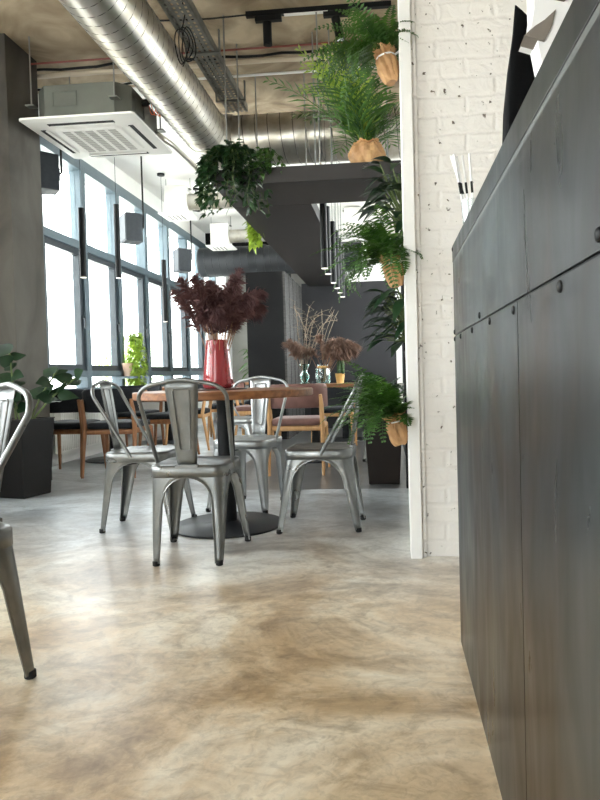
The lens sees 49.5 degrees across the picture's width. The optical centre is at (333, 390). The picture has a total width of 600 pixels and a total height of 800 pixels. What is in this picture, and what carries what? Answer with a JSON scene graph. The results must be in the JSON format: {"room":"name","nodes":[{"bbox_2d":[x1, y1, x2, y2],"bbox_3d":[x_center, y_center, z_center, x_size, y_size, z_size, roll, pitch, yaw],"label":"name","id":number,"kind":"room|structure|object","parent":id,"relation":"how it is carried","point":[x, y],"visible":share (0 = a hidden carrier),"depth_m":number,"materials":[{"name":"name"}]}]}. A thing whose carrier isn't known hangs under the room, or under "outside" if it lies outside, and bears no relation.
{"room":"cafe","nodes":[
{"label":"cafe","id":0,"kind":"room"},
{"bbox_2d":[38,108,216,465],"bbox_3d":[-3.170,-0.990,5.067,0.250,3.600,16.000,-1,2,5],"label":"wall","id":1,"kind":"structure","parent":0,"point":[102,165],"depth_m":8.64,"materials":[{"name":"white paint"}]},
{"bbox_2d":[0,33,51,479],"bbox_3d":[-2.765,-1.010,5.398,0.500,3.600,0.470,-1,2,5],"label":"column","id":2,"kind":"structure","parent":1,"relation":"attached to","point":[23,325],"depth_m":5.27,"materials":[{"name":"concrete"}]},
{"bbox_2d":[39,137,89,389],"bbox_3d":[-2.889,-1.255,6.858,0.150,2.520,0.930,-1,2,5],"label":"window","id":3,"kind":"structure","parent":1,"relation":"in","point":[53,239],"depth_m":7.22,"materials":[{"name":"metal"}]},
{"bbox_2d":[82,165,123,388],"bbox_3d":[-2.809,-1.281,7.784,0.150,2.520,0.930,-1,2,5],"label":"window","id":4,"kind":"structure","parent":1,"relation":"in","point":[94,255],"depth_m":8.13,"materials":[{"name":"metal"}]},
{"bbox_2d":[117,332,148,385],"bbox_3d":[-2.541,-0.370,8.325,0.306,0.770,0.444,-1,2,5],"label":"potted plant","id":5,"kind":"object","parent":4,"relation":"on","point":[131,369],"visible":0.97,"depth_m":8.24,"materials":[{"name":"plant"}]},
{"bbox_2d":[39,135,207,247],"bbox_3d":[-2.660,-2.628,9.570,0.060,0.070,6.450,-1,2,5],"label":"trim","id":6,"kind":"structure","parent":1,"relation":"attached to","point":[82,162],"depth_m":8.49,"materials":[{"name":"metal"}]},
{"bbox_2d":[117,189,150,385],"bbox_3d":[-2.728,-1.308,8.710,0.150,2.520,0.930,-1,2,5],"label":"window","id":7,"kind":"structure","parent":1,"relation":"in","point":[138,271],"depth_m":9.07,"materials":[{"name":"glass"}]},
{"bbox_2d":[145,208,172,385],"bbox_3d":[-2.648,-1.334,9.636,0.150,2.520,0.930,-1,2,5],"label":"window","id":8,"kind":"structure","parent":1,"relation":"in","point":[154,279],"depth_m":10.00,"materials":[{"name":"glass"}]},
{"bbox_2d":[168,223,190,377],"bbox_3d":[-2.568,-1.360,10.562,0.150,2.520,0.930,-1,2,5],"label":"window","id":9,"kind":"structure","parent":1,"relation":"in","point":[184,371],"depth_m":10.92,"materials":[{"name":"glass"}]},
{"bbox_2d":[186,235,204,379],"bbox_3d":[-2.487,-1.387,11.488,0.150,2.520,0.930,-1,2,5],"label":"window","id":10,"kind":"structure","parent":1,"relation":"in","point":[199,371],"depth_m":11.85,"materials":[{"name":"glass"}]},
{"bbox_2d":[0,0,400,232],"bbox_3d":[0.117,-2.969,4.725,7.050,0.200,16.200,-1,2,5],"label":"ceiling","id":11,"kind":"structure","parent":0,"point":[54,34],"depth_m":5.48,"materials":[{"name":"concrete"}]},
{"bbox_2d":[40,149,62,194],"bbox_3d":[-2.739,-2.367,6.198,0.269,0.930,0.258,-2,2,-33],"label":"wall speaker","id":12,"kind":"object","parent":11,"relation":"hanging from","point":[51,172],"visible":0.59,"depth_m":6.13,"materials":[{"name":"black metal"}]},
{"bbox_2d":[78,159,86,277],"bbox_3d":[-2.499,-1.981,6.406,0.098,1.725,0.100,-1,2,5],"label":"pendant lamp","id":13,"kind":"object","parent":11,"relation":"hanging from","point":[81,215],"visible":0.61,"depth_m":6.40,"materials":[{"name":"black metal"}]},
{"bbox_2d":[19,36,198,169],"bbox_3d":[-1.929,-2.483,5.899,0.947,0.725,1.766,-1,2,5],"label":"air conditioner","id":14,"kind":"object","parent":11,"relation":"attached to","point":[96,119],"visible":0.86,"depth_m":5.20,"materials":[{"name":"white plastic"}]},
{"bbox_2d":[55,125,144,152],"bbox_3d":[-1.965,-2.119,5.493,0.570,0.014,0.570,-1,2,5],"label":"grille","id":15,"kind":"object","parent":14,"relation":"attached to","point":[99,138],"depth_m":5.44,"materials":[{"name":"grey plastic"}]},
{"bbox_2d":[113,157,120,278],"bbox_3d":[-2.428,-2.062,7.241,0.098,1.610,0.100,-1,2,5],"label":"pendant lamp","id":16,"kind":"object","parent":11,"relation":"hanging from","point":[115,206],"visible":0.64,"depth_m":7.23,"materials":[{"name":"black metal"}]},
{"bbox_2d":[119,156,143,244],"bbox_3d":[-2.465,-2.350,7.952,0.269,1.070,0.258,-2,2,-33],"label":"wall speaker","id":17,"kind":"object","parent":11,"relation":"hanging from","point":[131,224],"visible":1,"depth_m":7.88,"materials":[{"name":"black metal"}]},
{"bbox_2d":[119,213,125,241],"bbox_3d":[-2.564,-1.981,7.890,0.008,0.310,0.230,-2,2,-33],"label":"grille","id":18,"kind":"object","parent":17,"relation":"attached to","point":[122,218],"depth_m":7.87,"materials":[{"name":"white plastic"}]},
{"bbox_2d":[59,0,231,156],"bbox_3d":[-1.489,-2.310,1.827,0.592,0.430,9.513,-1,2,5],"label":"spiral duct","id":19,"kind":"object","parent":11,"relation":"hanging from","point":[130,33],"visible":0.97,"depth_m":4.46,"materials":[{"name":"grey metal"}]},
{"bbox_2d":[206,105,400,169],"bbox_3d":[-0.186,-2.451,6.273,2.153,0.500,0.500,-1,2,5],"label":"duct","id":20,"kind":"object","parent":19,"relation":"attached to","point":[279,132],"visible":0.38,"depth_m":6.09,"materials":[{"name":"grey metal"}]},
{"bbox_2d":[157,173,167,321],"bbox_3d":[-2.294,-1.920,8.730,0.098,1.980,0.100,-1,2,5],"label":"pendant lamp","id":21,"kind":"object","parent":11,"relation":"hanging from","point":[163,262],"visible":1,"depth_m":8.72,"materials":[{"name":"black metal"}]},
{"bbox_2d":[173,221,191,272],"bbox_3d":[-2.295,-2.376,9.895,0.269,1.130,0.258,-2,2,-33],"label":"wall speaker","id":22,"kind":"object","parent":11,"relation":"hanging from","point":[182,257],"visible":0.94,"depth_m":9.81,"materials":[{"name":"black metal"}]},
{"bbox_2d":[173,249,178,271],"bbox_3d":[-2.394,-1.976,9.833,0.008,0.310,0.230,-2,2,-33],"label":"grille","id":23,"kind":"object","parent":22,"relation":"attached to","point":[175,253],"depth_m":9.82,"materials":[{"name":"white plastic"}]},
{"bbox_2d":[158,178,233,220],"bbox_3d":[-1.729,-2.663,8.911,1.271,0.533,0.440,-1,2,5],"label":"air conditioner","id":24,"kind":"object","parent":11,"relation":"in","point":[179,204],"visible":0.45,"depth_m":8.81,"materials":[{"name":"white plastic"}]},
{"bbox_2d":[157,0,247,112],"bbox_3d":[-1.246,-2.691,2.793,0.280,0.182,7.100,-1,2,5],"label":"cable tray","id":25,"kind":"object","parent":11,"relation":"attached to","point":[167,8],"visible":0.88,"depth_m":5.14,"materials":[{"name":"metal"}]},
{"bbox_2d":[174,2,195,66],"bbox_3d":[-1.056,-2.559,4.588,0.147,0.532,0.067,-1,2,5],"label":"cable coil","id":26,"kind":"object","parent":25,"relation":"hanging from","point":[182,27],"visible":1,"depth_m":4.59,"materials":[{"name":"black rubber"}]},
{"bbox_2d":[205,216,264,250],"bbox_3d":[-1.518,-2.721,11.100,1.271,0.543,0.440,-1,2,5],"label":"ceiling vent","id":27,"kind":"object","parent":11,"relation":"in","point":[222,236],"visible":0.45,"depth_m":11.00,"materials":[{"name":"white plastic"}]},
{"bbox_2d":[160,0,390,46],"bbox_3d":[-0.506,-2.724,4.887,1.870,0.262,0.066,-1,2,5],"label":"track light","id":28,"kind":"object","parent":11,"relation":"attached to","point":[267,17],"visible":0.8,"depth_m":4.85,"materials":[{"name":"black metal"}]},
{"bbox_2d":[196,241,361,277],"bbox_3d":[-0.961,-2.542,11.559,2.908,0.955,0.550,-1,2,5],"label":"duct","id":29,"kind":"object","parent":11,"relation":"hanging from","point":[210,263],"visible":0.42,"depth_m":11.40,"materials":[{"name":"grey metal"}]},
{"bbox_2d":[213,12,401,286],"bbox_3d":[0.036,-2.262,7.428,1.394,1.350,5.570,-1,2,5],"label":"shelf","id":30,"kind":"object","parent":11,"relation":"hanging from","point":[292,228],"visible":0.6,"depth_m":5.17,"materials":[{"name":"metal"}]},
{"bbox_2d":[193,138,272,219],"bbox_3d":[-0.760,-1.554,4.763,0.622,0.588,0.439,-1,2,5],"label":"trailing ivy","id":31,"kind":"object","parent":30,"relation":"hanging from","point":[231,156],"visible":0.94,"depth_m":4.69,"materials":[{"name":"green plant"}]},
{"bbox_2d":[243,221,264,252],"bbox_3d":[-0.759,-1.568,6.373,0.297,0.446,0.267,-1,2,5],"label":"trailing plant","id":32,"kind":"object","parent":30,"relation":"on","point":[254,238],"visible":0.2,"depth_m":6.36,"materials":[{"name":"green plant"}]},
{"bbox_2d":[244,147,285,182],"bbox_3d":[-0.482,-1.616,4.707,0.279,0.280,0.230,-3,2,-34],"label":"trailing plant","id":33,"kind":"object","parent":30,"relation":"on","point":[268,160],"visible":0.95,"depth_m":4.66,"materials":[{"name":"green plant"}]},
{"bbox_2d":[263,36,400,162],"bbox_3d":[0.051,-2.056,4.820,1.165,0.852,1.004,-3,2,-39],"label":"potted palm","id":34,"kind":"object","parent":30,"relation":"on","point":[361,124],"visible":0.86,"depth_m":4.72,"materials":[{"name":"plant"}]},
{"bbox_2d":[314,60,327,268],"bbox_3d":[-0.105,-1.977,5.657,0.098,1.820,0.100,-1,2,5],"label":"pendant lamp","id":35,"kind":"object","parent":11,"relation":"hanging from","point":[323,207],"visible":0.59,"depth_m":5.65,"materials":[{"name":"black metal"}]},
{"bbox_2d":[320,72,330,274],"bbox_3d":[-0.077,-1.986,5.975,0.098,1.820,0.100,-1,2,5],"label":"pendant lamp","id":36,"kind":"object","parent":11,"relation":"hanging from","point":[328,272],"visible":0.52,"depth_m":5.97,"materials":[{"name":"black metal"}]},
{"bbox_2d":[324,101,336,283],"bbox_3d":[-0.025,-2.003,6.573,0.098,1.820,0.100,-1,2,5],"label":"pendant lamp","id":37,"kind":"object","parent":11,"relation":"hanging from","point":[332,223],"visible":0.53,"depth_m":6.56,"materials":[{"name":"black metal"}]},
{"bbox_2d":[334,213,339,288],"bbox_3d":[0.011,-2.015,6.991,0.098,1.820,0.100,-1,2,5],"label":"pendant lamp","id":38,"kind":"object","parent":11,"relation":"hanging from","point":[337,286],"visible":0.49,"depth_m":6.99,"materials":[{"name":"black metal"}]},
{"bbox_2d":[337,223,342,292],"bbox_3d":[0.046,-2.026,7.389,0.098,1.820,0.100,-1,2,5],"label":"pendant lamp","id":39,"kind":"object","parent":11,"relation":"hanging from","point":[340,256],"visible":0.41,"depth_m":7.38,"materials":[{"name":"black metal"}]},
{"bbox_2d":[340,206,344,296],"bbox_3d":[0.080,-2.037,7.788,0.098,1.820,0.100,-1,2,5],"label":"pendant lamp","id":40,"kind":"object","parent":11,"relation":"hanging from","point":[343,275],"visible":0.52,"depth_m":7.78,"materials":[{"name":"black metal"}]},
{"bbox_2d":[340,207,362,235],"bbox_3d":[0.320,-2.815,10.737,0.420,0.433,0.420,-1,2,5],"label":"ceiling vent","id":41,"kind":"object","parent":11,"relation":"in","point":[349,212],"visible":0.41,"depth_m":10.60,"materials":[{"name":"white plastic"}]},
{"bbox_2d":[352,156,402,240],"bbox_3d":[0.294,-1.819,3.703,0.412,2.053,0.657,-1,2,18],"label":"rubber plant","id":42,"kind":"object","parent":11,"relation":"hanging from","point":[383,188],"visible":0.52,"depth_m":3.65,"materials":[{"name":"green plant"}]},
{"bbox_2d":[357,283,405,358],"bbox_3d":[0.317,-1.476,3.675,0.404,2.740,0.548,-2,2,-22],"label":"rubber plant","id":43,"kind":"object","parent":11,"relation":"hanging from","point":[398,308],"visible":0.7,"depth_m":3.67,"materials":[{"name":"green plant"}]},
{"bbox_2d":[0,421,501,799],"bbox_3d":[0.215,0.789,4.824,7.050,0.120,16.200,-1,2,5],"label":"floor","id":44,"kind":"structure","parent":0,"point":[321,659],"depth_m":1.99,"materials":[{"name":"beige concrete"}]},
{"bbox_2d":[0,382,36,679],"bbox_3d":[-1.139,0.411,1.827,0.428,0.862,0.484,0,2,42],"label":"metal chair","id":45,"kind":"object","parent":44,"relation":"on","point":[9,579],"visible":1,"depth_m":1.85,"materials":[{"name":"metal"}]},
{"bbox_2d":[0,417,54,498],"bbox_3d":[-2.367,0.501,4.939,0.334,0.583,0.334,-1,2,19],"label":"square planter","id":46,"kind":"object","parent":44,"relation":"on","point":[27,473],"visible":0.73,"depth_m":4.83,"materials":[{"name":"metal"}]},
{"bbox_2d":[0,343,82,419],"bbox_3d":[-2.216,-0.077,4.915,0.690,0.581,0.301,-2,2,-4],"label":"rubber plant","id":47,"kind":"object","parent":46,"relation":"on","point":[43,393],"visible":0.8,"depth_m":4.91,"materials":[{"name":"green plant"}]},
{"bbox_2d":[50,389,105,476],"bbox_3d":[-2.473,0.376,6.064,0.544,0.784,0.535,-1,2,5],"label":"wooden chair","id":48,"kind":"object","parent":44,"relation":"on","point":[74,426],"visible":0.34,"depth_m":5.84,"materials":[{"name":"brown wood"}]},
{"bbox_2d":[54,412,104,463],"bbox_3d":[-2.728,0.426,7.278,0.078,0.610,1.400,-1,2,5],"label":"radiator","id":49,"kind":"object","parent":44,"relation":"on","point":[69,442],"visible":0.26,"depth_m":6.81,"materials":[{"name":"white metal"}]},
{"bbox_2d":[85,390,146,462],"bbox_3d":[-2.372,0.369,6.995,0.720,0.740,0.720,-1,2,5],"label":"round table","id":50,"kind":"object","parent":44,"relation":"on","point":[96,459],"visible":0.16,"depth_m":6.95,"materials":[{"name":"brown wood"}]},
{"bbox_2d":[80,388,153,478],"bbox_3d":[-1.963,0.366,5.929,0.544,0.784,0.535,-1,2,5],"label":"wooden chair","id":51,"kind":"object","parent":44,"relation":"on","point":[125,426],"visible":0.73,"depth_m":5.71,"materials":[{"name":"brown wood"}]},
{"bbox_2d":[109,385,164,451],"bbox_3d":[-2.356,0.329,7.761,0.544,0.784,0.535,-1,2,5],"label":"wooden chair","id":52,"kind":"object","parent":44,"relation":"on","point":[121,415],"visible":0.32,"depth_m":7.92,"materials":[{"name":"brown wood"}]},
{"bbox_2d":[91,380,196,532],"bbox_3d":[-1.103,0.359,3.781,0.484,0.862,0.428,-1,2,4],"label":"metal chair","id":53,"kind":"object","parent":44,"relation":"on","point":[128,458],"visible":0.72,"depth_m":3.74,"materials":[{"name":"metal"}]},
{"bbox_2d":[130,401,164,435],"bbox_3d":[-2.564,0.372,9.170,0.078,0.610,1.400,-1,2,5],"label":"radiator","id":54,"kind":"object","parent":44,"relation":"on","point":[146,405],"visible":0.09,"depth_m":9.12,"materials":[{"name":"white metal"}]},
{"bbox_2d":[146,387,173,443],"bbox_3d":[-2.236,0.319,8.789,0.720,0.740,0.720,-1,2,5],"label":"round table","id":55,"kind":"object","parent":44,"relation":"on","point":[170,435],"visible":0.14,"depth_m":8.75,"materials":[{"name":"brown wood"}]},
{"bbox_2d":[138,412,199,454],"bbox_3d":[-1.790,0.333,7.043,0.535,0.784,0.544,-1,2,5],"label":"wooden chair","id":56,"kind":"object","parent":44,"relation":"on","point":[155,418],"visible":0.16,"depth_m":6.83,"materials":[{"name":"brown wood"}]},
{"bbox_2d":[165,384,215,449],"bbox_3d":[-1.738,0.309,7.873,0.535,0.784,0.544,-2,2,-1],"label":"wooden chair","id":57,"kind":"object","parent":44,"relation":"on","point":[203,412],"visible":0.29,"depth_m":7.64,"materials":[{"name":"brown wood"}]},
{"bbox_2d":[136,377,250,566],"bbox_3d":[-0.670,0.363,3.170,0.428,0.862,0.484,-1,2,3],"label":"metal chair","id":58,"kind":"object","parent":44,"relation":"on","point":[215,473],"visible":1,"depth_m":2.99,"materials":[{"name":"metal"}]},
{"bbox_2d":[132,387,312,538],"bbox_3d":[-0.621,0.386,3.760,1.020,0.785,1.020,-1,2,5],"label":"round table","id":59,"kind":"object","parent":44,"relation":"on","point":[201,526],"visible":0.69,"depth_m":3.67,"materials":[{"name":"brown wood"}]},
{"bbox_2d":[198,388,246,390],"bbox_3d":[-0.672,-0.011,3.804,0.330,0.007,0.330,-1,2,5],"label":"placemat","id":60,"kind":"object","parent":59,"relation":"on","point":[224,388],"visible":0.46,"depth_m":3.67,"materials":[{"name":"brown"}]},
{"bbox_2d":[203,339,232,388],"bbox_3d":[-0.684,-0.157,3.821,0.178,0.284,0.178,-1,2,5],"label":"glass vase","id":61,"kind":"object","parent":60,"relation":"on","point":[217,364],"visible":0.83,"depth_m":3.76,"materials":[{"name":"red glass"}]},
{"bbox_2d":[169,267,269,353],"bbox_3d":[-0.675,-0.386,3.814,0.583,0.688,0.637,-2,2,-31],"label":"bouquet","id":62,"kind":"object","parent":61,"relation":"in","point":[214,308],"visible":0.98,"depth_m":3.71,"materials":[{"name":"brown plant"}]},
{"bbox_2d":[207,382,244,438],"bbox_3d":[-1.511,0.272,9.091,0.544,0.784,0.535,-2,2,-6],"label":"wooden chair","id":63,"kind":"object","parent":44,"relation":"on","point":[214,405],"visible":0.14,"depth_m":8.87,"materials":[{"name":"brown wood"}]},
{"bbox_2d":[215,401,251,439],"bbox_3d":[-0.965,0.285,6.468,0.484,0.862,0.428,-1,2,5],"label":"metal chair","id":64,"kind":"object","parent":44,"relation":"on","point":[245,422],"visible":0.17,"depth_m":6.28,"materials":[{"name":"metal"}]},
{"bbox_2d":[206,376,288,512],"bbox_3d":[-0.562,0.331,4.307,0.428,0.862,0.484,-1,2,17],"label":"metal chair","id":65,"kind":"object","parent":44,"relation":"on","point":[258,445],"visible":0.72,"depth_m":4.36,"materials":[{"name":"metal"}]},
{"bbox_2d":[233,382,273,435],"bbox_3d":[-1.046,0.282,8.231,0.535,0.784,0.544,-2,2,-1],"label":"wooden chair","id":66,"kind":"object","parent":44,"relation":"on","point":[241,409],"visible":0.23,"depth_m":8.01,"materials":[{"name":"brown wood"}]},
{"bbox_2d":[267,383,330,475],"bbox_3d":[-0.309,0.327,5.785,0.544,0.784,0.535,-1,2,5],"label":"wooden chair","id":67,"kind":"object","parent":44,"relation":"on","point":[318,399],"visible":0.74,"depth_m":5.57,"materials":[{"name":"brown wood"}]},
{"bbox_2d":[279,383,353,462],"bbox_3d":[-0.182,0.311,6.552,0.820,0.765,0.620,-1,2,5],"label":"wooden table","id":68,"kind":"object","parent":44,"relation":"on","point":[316,438],"visible":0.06,"depth_m":6.51,"materials":[{"name":"brown wood"}]},
{"bbox_2d":[316,365,329,383],"bbox_3d":[-0.109,-0.166,6.431,0.144,0.190,0.144,-1,2,5],"label":"glass vase","id":69,"kind":"object","parent":68,"relation":"on","point":[317,365],"visible":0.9,"depth_m":6.39,"materials":[{"name":"glass"}]},
{"bbox_2d":[292,309,363,381],"bbox_3d":[-0.078,-0.451,6.390,0.621,0.724,0.605,-3,2,-40],"label":"bouquet","id":70,"kind":"object","parent":69,"relation":"in","point":[337,350],"visible":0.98,"depth_m":6.33,"materials":[{"name":"brown plant"}]},
{"bbox_2d":[335,360,345,382],"bbox_3d":[0.056,-0.238,6.463,0.115,0.325,0.162,-3,2,-40],"label":"potted cactus","id":71,"kind":"object","parent":68,"relation":"on","point":[340,374],"visible":0.88,"depth_m":6.44,"materials":[{"name":"plant"}]},
{"bbox_3d":[-0.292,-0.167,6.467,0.100,0.201,0.100,-1,2,5],"label":"glass vase","id":72,"kind":"object","parent":68,"relation":"on","visible":0},
{"bbox_2d":[281,301,337,381],"bbox_3d":[-0.228,-0.499,6.438,0.590,0.824,0.491,-1,2,29],"label":"bouquet","id":73,"kind":"object","parent":72,"relation":"in","point":[294,347],"visible":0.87,"depth_m":6.45,"materials":[{"name":"brown plant"}]},
{"bbox_2d":[276,373,365,533],"bbox_3d":[-0.059,0.334,3.689,0.484,0.862,0.428,-1,2,7],"label":"metal chair","id":74,"kind":"object","parent":44,"relation":"on","point":[342,456],"visible":0.91,"depth_m":3.53,"materials":[{"name":"metal"}]},
{"bbox_2d":[311,380,356,445],"bbox_3d":[0.000,0.274,7.504,0.544,0.784,0.535,-1,2,5],"label":"wooden chair","id":75,"kind":"object","parent":44,"relation":"on","point":[331,392],"visible":0.28,"depth_m":7.67,"materials":[{"name":"brown wood"}]},
{"bbox_2d":[330,398,364,441],"bbox_3d":[0.145,0.252,8.480,0.750,0.765,0.600,-1,2,5],"label":"wooden table","id":76,"kind":"object","parent":44,"relation":"on","point":[345,429],"visible":0.36,"depth_m":8.44,"materials":[{"name":"brown wood"}]},
{"bbox_2d":[363,404,400,483],"bbox_3d":[0.391,0.412,5.119,0.314,0.608,0.314,-1,2,5],"label":"planter","id":77,"kind":"object","parent":44,"relation":"on","point":[383,459],"visible":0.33,"depth_m":4.99,"materials":[{"name":"metal"}]},
{"bbox_2d":[350,372,403,396],"bbox_3d":[0.393,-0.019,5.060,0.518,0.268,0.740,-1,2,5],"label":"plant","id":78,"kind":"object","parent":77,"relation":"in","point":[397,386],"visible":0.16,"depth_m":4.99,"materials":[{"name":"green plant"}]},
{"bbox_2d":[395,287,402,402],"bbox_3d":[0.842,-0.683,8.428,0.070,2.600,0.070,-1,2,5],"label":"trim","id":79,"kind":"structure","parent":44,"relation":"on","point":[399,351],"depth_m":8.40,"materials":[{"name":"white paint"}]},
{"bbox_2d":[400,182,408,488],"bbox_3d":[0.521,-0.404,4.788,0.027,2.250,0.030,-1,2,5],"label":"trim","id":80,"kind":"structure","parent":44,"relation":"on","point":[404,359],"depth_m":4.79,"materials":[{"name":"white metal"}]},
{"bbox_2d":[452,0,599,799],"bbox_3d":[0.493,0.234,-0.316,0.634,1.243,4.642,-1,2,5],"label":"counter","id":81,"kind":"object","parent":44,"relation":"on","point":[526,251],"depth_m":0.90,"materials":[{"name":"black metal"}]},
{"bbox_2d":[502,5,534,143],"bbox_3d":[0.396,-0.603,1.314,0.114,0.350,0.066,-1,2,5],"label":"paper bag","id":82,"kind":"object","parent":81,"relation":"on","point":[520,73],"visible":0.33,"depth_m":1.30,"materials":[{"name":"black paper"}]},
{"bbox_2d":[519,0,572,76],"bbox_3d":[0.357,-0.579,1.030,0.120,0.316,0.054,-1,2,5],"label":"folded card","id":83,"kind":"object","parent":81,"relation":"on","point":[545,18],"visible":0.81,"depth_m":1.01,"materials":[{"name":"white paper"}]},
{"bbox_3d":[0.401,-0.498,1.889,0.060,0.110,0.060,-1,2,5],"label":"drinking glass","id":84,"kind":"object","parent":81,"relation":"on","visible":0},
{"bbox_2d":[453,154,464,220],"bbox_3d":[0.370,-0.567,1.888,0.046,0.236,0.006,-2,2,-16],"label":"straw","id":85,"kind":"object","parent":84,"relation":"in","point":[454,156],"visible":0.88,"depth_m":1.88,"materials":[{"name":"white"}]},
{"bbox_2d":[456,156,466,218],"bbox_3d":[0.375,-0.567,1.891,0.038,0.236,0.007,-1,2,32],"label":"straw","id":86,"kind":"object","parent":84,"relation":"in","point":[456,156],"visible":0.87,"depth_m":1.89,"materials":[{"name":"white"}]},
{"bbox_2d":[461,155,469,212],"bbox_3d":[0.386,-0.567,1.885,0.033,0.236,0.007,0,2,44],"label":"straw","id":87,"kind":"object","parent":84,"relation":"in","point":[462,156],"visible":0.78,"depth_m":1.88,"materials":[{"name":"white"}]},
{"bbox_2d":[468,153,473,204],"bbox_3d":[0.400,-0.568,1.877,0.020,0.235,0.007,-2,2,-8],"label":"straw","id":88,"kind":"object","parent":84,"relation":"in","point":[469,154],"visible":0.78,"depth_m":1.87,"materials":[{"name":"white"}]},
{"bbox_2d":[216,274,305,415],"bbox_3d":[0.883,-1.298,12.740,7.000,3.600,0.200,-1,2,5],"label":"wall","id":89,"kind":"structure","parent":0,"point":[239,342],"depth_m":12.89,"materials":[{"name":"paint"}]},
{"bbox_2d":[216,276,233,401],"bbox_3d":[-2.139,-1.218,12.728,0.180,3.600,0.350,-1,2,5],"label":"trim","id":90,"kind":"structure","parent":89,"relation":"attached to","point":[221,280],"depth_m":12.56,"materials":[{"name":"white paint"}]},
{"bbox_2d":[205,233,268,246],"bbox_3d":[-1.655,-2.853,12.564,1.550,0.350,0.500,-1,2,5],"label":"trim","id":91,"kind":"structure","parent":89,"relation":"attached to","point":[207,235],"depth_m":12.34,"materials":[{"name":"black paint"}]},
{"bbox_2d":[335,373,344,382],"bbox_3d":[0.061,-0.126,6.468,0.100,0.100,0.100,-1,2,5],"label":"pot","id":92,"kind":"object","parent":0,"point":[339,376],"depth_m":6.43,"materials":[{"name":"ceramic"}]},
{"bbox_2d":[301,281,403,427],"bbox_3d":[0.427,-0.572,10.315,1.820,2.300,0.150,-1,2,5],"label":"wall partition","id":93,"kind":"structure","parent":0,"point":[350,315],"depth_m":10.25,"materials":[{"name":"grey paint"}]},
{"bbox_2d":[245,271,286,439],"bbox_3d":[-0.829,-0.492,9.598,0.500,2.245,1.800,-1,2,5],"label":"column","id":94,"kind":"structure","parent":93,"relation":"attached to","point":[266,355],"depth_m":8.69,"materials":[{"name":"black paint"}]},
{"bbox_2d":[282,271,304,438],"bbox_3d":[-0.572,-0.496,9.496,0.030,2.245,1.643,-1,2,5],"label":"column","id":95,"kind":"structure","parent":93,"relation":"attached to","point":[292,292],"depth_m":9.18,"materials":[{"name":"grey concrete"}]},
{"bbox_2d":[339,228,400,281],"bbox_3d":[0.659,-1.286,12.534,1.910,3.600,0.250,-1,2,5],"label":"wall","id":96,"kind":"structure","parent":0,"point":[375,275],"depth_m":12.37,"materials":[{"name":"paint"}]},
{"bbox_2d":[415,0,526,555],"bbox_3d":[1.807,-1.066,2.991,2.872,3.600,0.270,-1,2,5],"label":"brick wall","id":97,"kind":"structure","parent":0,"point":[463,47],"depth_m":2.97,"materials":[{"name":"white brick"}]},
{"bbox_2d":[300,0,418,118],"bbox_3d":[0.123,-1.552,3.023,0.499,0.470,0.507,-3,2,-39],"label":"fern","id":98,"kind":"object","parent":97,"relation":"hanging from","point":[380,44],"visible":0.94,"depth_m":2.97,"materials":[{"name":"plant"}]},
{"bbox_2d":[310,205,422,302],"bbox_3d":[0.184,-0.617,3.059,0.502,0.386,0.546,0,2,43],"label":"fern","id":99,"kind":"object","parent":97,"relation":"hanging from","point":[387,252],"visible":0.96,"depth_m":2.97,"materials":[{"name":"plant"}]},
{"bbox_2d":[320,360,414,446],"bbox_3d":[0.164,0.064,3.021,0.462,0.413,0.512,-1,2,27],"label":"fern","id":100,"kind":"object","parent":97,"relation":"hanging from","point":[391,408],"visible":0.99,"depth_m":2.97,"materials":[{"name":"plant"}]},
{"bbox_2d":[397,0,426,558],"bbox_3d":[0.340,-1.028,3.006,0.054,3.600,0.135,-1,2,5],"label":"trim","id":101,"kind":"structure","parent":97,"relation":"attached to","point":[405,63],"depth_m":2.96,"materials":[{"name":"white paint"}]},
{"bbox_3d":[1.190,-1.179,7.896,0.150,3.600,9.400,-1,2,5],"label":"wall","id":102,"kind":"structure","parent":0,"visible":0},
{"bbox_2d":[37,54,333,78],"bbox_3d":[-1.071,-2.758,5.497,3.841,0.046,0.047,-1,2,5],"label":"ceiling pipe","id":103,"kind":"object","parent":102,"relation":"attached to","point":[292,58],"visible":0.46,"depth_m":5.49,"materials":[{"name":"beige metal"}]},
{"bbox_2d":[37,49,327,70],"bbox_3d":[-1.073,-2.802,5.476,3.842,0.042,0.043,-1,2,5],"label":"cable","id":104,"kind":"object","parent":103,"relation":"on","point":[307,51],"visible":0.41,"depth_m":5.46,"materials":[{"name":"black metal"}]},
{"bbox_2d":[31,42,341,64],"bbox_3d":[-1.087,-2.773,5.317,3.840,0.015,0.016,-1,2,5],"label":"ceiling pipe","id":105,"kind":"object","parent":102,"relation":"attached to","point":[321,43],"visible":0.44,"depth_m":5.29,"materials":[{"name":"metal"}]},
{"bbox_2d":[38,67,365,88],"bbox_3d":[-1.049,-2.775,5.756,3.840,0.021,0.022,-1,2,5],"label":"ceiling pipe","id":106,"kind":"object","parent":102,"relation":"attached to","point":[301,71],"visible":0.19,"depth_m":5.71,"materials":[{"name":"silver metal"}]},
{"label":"outside","id":107,"kind":"structure","parent":0,"visible":0},
{"bbox_3d":[-30.852,1.734,12.769,56.240,0.200,80.000,-1,2,5],"label":"ground","id":108,"kind":"structure","parent":107,"visible":0},
{"bbox_2d":[93,333,162,386],"bbox_3d":[-11.413,-1.284,36.110,4.050,3.847,4.050,-1,2,5],"label":"street tree","id":109,"kind":"object","parent":108,"relation":"on","point":[107,351],"visible":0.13,"depth_m":35.76,"materials":[{"name":"white"}]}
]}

